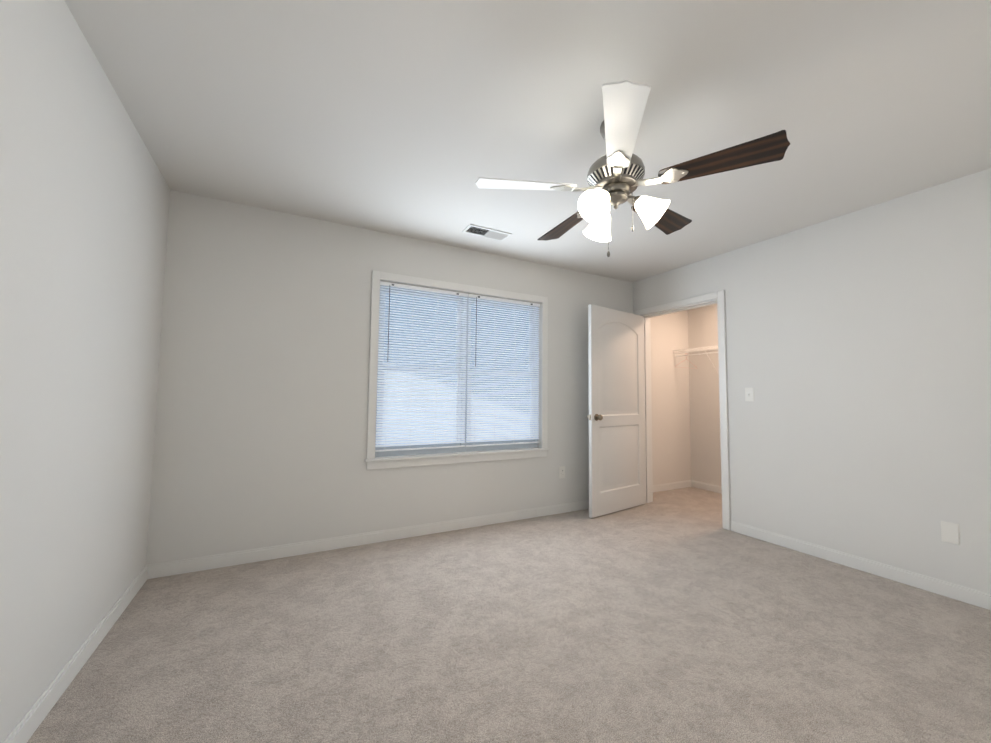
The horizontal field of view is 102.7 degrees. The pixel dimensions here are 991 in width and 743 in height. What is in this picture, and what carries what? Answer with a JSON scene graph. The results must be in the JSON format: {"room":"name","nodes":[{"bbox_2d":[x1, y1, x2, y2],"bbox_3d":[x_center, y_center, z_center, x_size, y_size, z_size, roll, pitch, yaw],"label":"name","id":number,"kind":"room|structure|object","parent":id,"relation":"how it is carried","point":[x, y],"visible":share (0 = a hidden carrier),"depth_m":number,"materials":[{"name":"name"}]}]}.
{"room":"empty bedroom","nodes":[
{"label":"empty bedroom","id":0,"kind":"room"},
{"bbox_2d":[0,0,169,742],"bbox_3d":[-1.202,-0.062,0.623,0.140,2.440,4.150,3,-4,-28],"label":"wall","id":1,"kind":"structure","parent":0,"point":[84,199],"depth_m":1.44,"materials":[{"name":"paint"}]},
{"bbox_2d":[3,565,147,742],"bbox_3d":[-1.180,1.119,0.647,0.013,0.085,4.010,3,-4,-28],"label":"baseboard","id":2,"kind":"structure","parent":1,"relation":"attached to","point":[28,724],"depth_m":1.54,"materials":[{"name":"white paint"}]},
{"bbox_2d":[146,190,632,564],"bbox_3d":[-0.378,0.125,3.485,4.290,2.440,0.140,3,-4,-28],"label":"wall","id":3,"kind":"structure","parent":0,"point":[260,434],"depth_m":2.86,"materials":[{"name":"paint"}]},
{"bbox_2d":[147,500,588,578],"bbox_3d":[-0.293,1.299,3.377,4.150,0.085,0.013,3,-4,-28],"label":"baseboard","id":4,"kind":"structure","parent":3,"relation":"attached to","point":[170,568],"depth_m":2.92,"materials":[{"name":"white paint"}]},
{"bbox_2d":[365,270,548,469],"bbox_3d":[-0.269,0.014,3.533,1.708,1.554,0.179,3,-4,-28],"label":"window","id":5,"kind":"structure","parent":3,"relation":"in","point":[382,460],"depth_m":3.45,"materials":[{"name":"white paint"}]},
{"bbox_2d":[375,281,539,451],"bbox_3d":[-0.254,-0.018,3.509,1.544,1.356,0.036,3,-4,-28],"label":"window blinds","id":6,"kind":"object","parent":5,"relation":"attached to","point":[531,416],"visible":0.9,"depth_m":3.45,"materials":[{"name":"white plastic"}]},
{"bbox_2d":[559,466,564,478],"bbox_3d":[0.658,0.994,3.904,0.070,0.115,0.009,3,-4,-28],"label":"electrical outlet","id":7,"kind":"object","parent":3,"relation":"attached to","point":[562,472],"visible":1,"depth_m":3.90,"materials":[{"name":"white plastic"}]},
{"bbox_2d":[27,487,990,742],"bbox_3d":[1.136,1.321,1.984,5.650,0.100,4.490,3,-4,-28],"label":"floor","id":8,"kind":"structure","parent":0,"point":[681,615],"depth_m":1.79,"materials":[{"name":"carpet"}]},
{"bbox_2d":[64,0,990,281],"bbox_3d":[1.164,-1.214,2.142,5.650,0.100,4.490,3,-4,-28],"label":"ceiling","id":9,"kind":"structure","parent":0,"point":[412,118],"depth_m":1.78,"materials":[{"name":"paint"}]},
{"bbox_2d":[462,224,511,240],"bbox_3d":[-0.069,-1.106,3.175,0.370,0.015,0.160,3,-4,-28],"label":"ceiling vent","id":10,"kind":"object","parent":9,"relation":"in","point":[476,230],"visible":1,"depth_m":3.16,"materials":[{"name":"silver metal"}]},
{"bbox_2d":[475,80,789,256],"bbox_3d":[0.567,-0.847,1.915,1.273,0.673,1.259,3,-4,-28],"label":"ceiling fan","id":11,"kind":"object","parent":9,"relation":"hanging from","point":[615,175],"visible":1,"depth_m":1.75,"materials":[{"name":"silver metal"}]},
{"bbox_2d":[650,310,690,484],"bbox_3d":[2.083,0.247,5.017,1.220,2.440,0.140,3,-4,-28],"label":"wall","id":12,"kind":"structure","parent":0,"point":[671,457],"depth_m":5.00,"materials":[{"name":"paint"}]},
{"bbox_2d":[653,480,691,491],"bbox_3d":[2.031,1.416,4.837,1.050,0.085,0.013,3,-4,-28],"label":"baseboard","id":13,"kind":"structure","parent":12,"relation":"attached to","point":[686,484],"depth_m":4.92,"materials":[{"name":"white paint"}]},
{"bbox_2d":[688,304,721,485],"bbox_3d":[3.074,0.214,4.305,0.140,2.440,2.050,3,-4,-28],"label":"wall","id":14,"kind":"structure","parent":0,"point":[705,446],"depth_m":4.99,"materials":[{"name":"paint"}]},
{"bbox_2d":[674,345,717,372],"bbox_3d":[2.848,-0.161,4.285,0.302,0.307,1.893,3,-4,-28],"label":"closet shelf","id":15,"kind":"object","parent":14,"relation":"attached to","point":[694,350],"visible":0.23,"depth_m":4.82,"materials":[{"name":"white metal"}]},
{"bbox_2d":[691,480,721,493],"bbox_3d":[2.961,1.390,4.258,0.013,0.085,1.910,3,-4,-28],"label":"baseboard","id":16,"kind":"structure","parent":14,"relation":"attached to","point":[701,485],"depth_m":4.90,"materials":[{"name":"white paint"}]},
{"bbox_2d":[633,168,990,593],"bbox_3d":[2.472,0.117,2.844,0.140,2.440,4.350,3,-4,-28],"label":"wall","id":17,"kind":"structure","parent":0,"point":[858,350],"depth_m":2.65,"materials":[{"name":"paint"}]},
{"bbox_2d":[587,305,645,517],"bbox_3d":[1.250,0.380,4.025,0.904,2.010,0.167,3,-4,-37],"label":"door","id":18,"kind":"structure","parent":17,"relation":"in","point":[617,445],"depth_m":3.97,"materials":[{"name":"white paint"}]},
{"bbox_2d":[635,290,730,529],"bbox_3d":[1.867,0.349,3.966,0.174,2.103,1.016,3,-4,-28],"label":"door frame","id":19,"kind":"structure","parent":17,"relation":"attached to","point":[719,296],"depth_m":3.68,"materials":[{"name":"white paint"}]},
{"bbox_2d":[745,388,753,400],"bbox_3d":[2.123,0.193,3.323,0.022,0.115,0.070,3,-4,-28],"label":"light switch","id":20,"kind":"object","parent":17,"relation":"attached to","point":[749,394],"visible":1,"depth_m":3.32,"materials":[{"name":"white plastic"}]},
{"bbox_2d":[730,521,990,609],"bbox_3d":[2.721,1.254,2.117,0.013,0.085,2.948,3,-4,-28],"label":"baseboard","id":21,"kind":"structure","parent":17,"relation":"attached to","point":[952,590],"depth_m":2.58,"materials":[{"name":"white paint"}]},
{"bbox_2d":[940,521,959,544],"bbox_3d":[2.640,0.937,2.302,0.007,0.117,0.072,3,-4,-28],"label":"electrical outlet plate","id":22,"kind":"object","parent":17,"relation":"attached to","point":[949,532],"visible":1,"depth_m":2.30,"materials":[{"name":"white plastic"}]},
{"label":"outside","id":23,"kind":"structure","parent":0,"visible":0},
{"bbox_2d":[382,293,529,456],"bbox_3d":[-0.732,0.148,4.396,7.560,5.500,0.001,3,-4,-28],"label":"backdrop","id":24,"kind":"structure","parent":23,"point":[453,360],"depth_m":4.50,"materials":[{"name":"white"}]}
]}

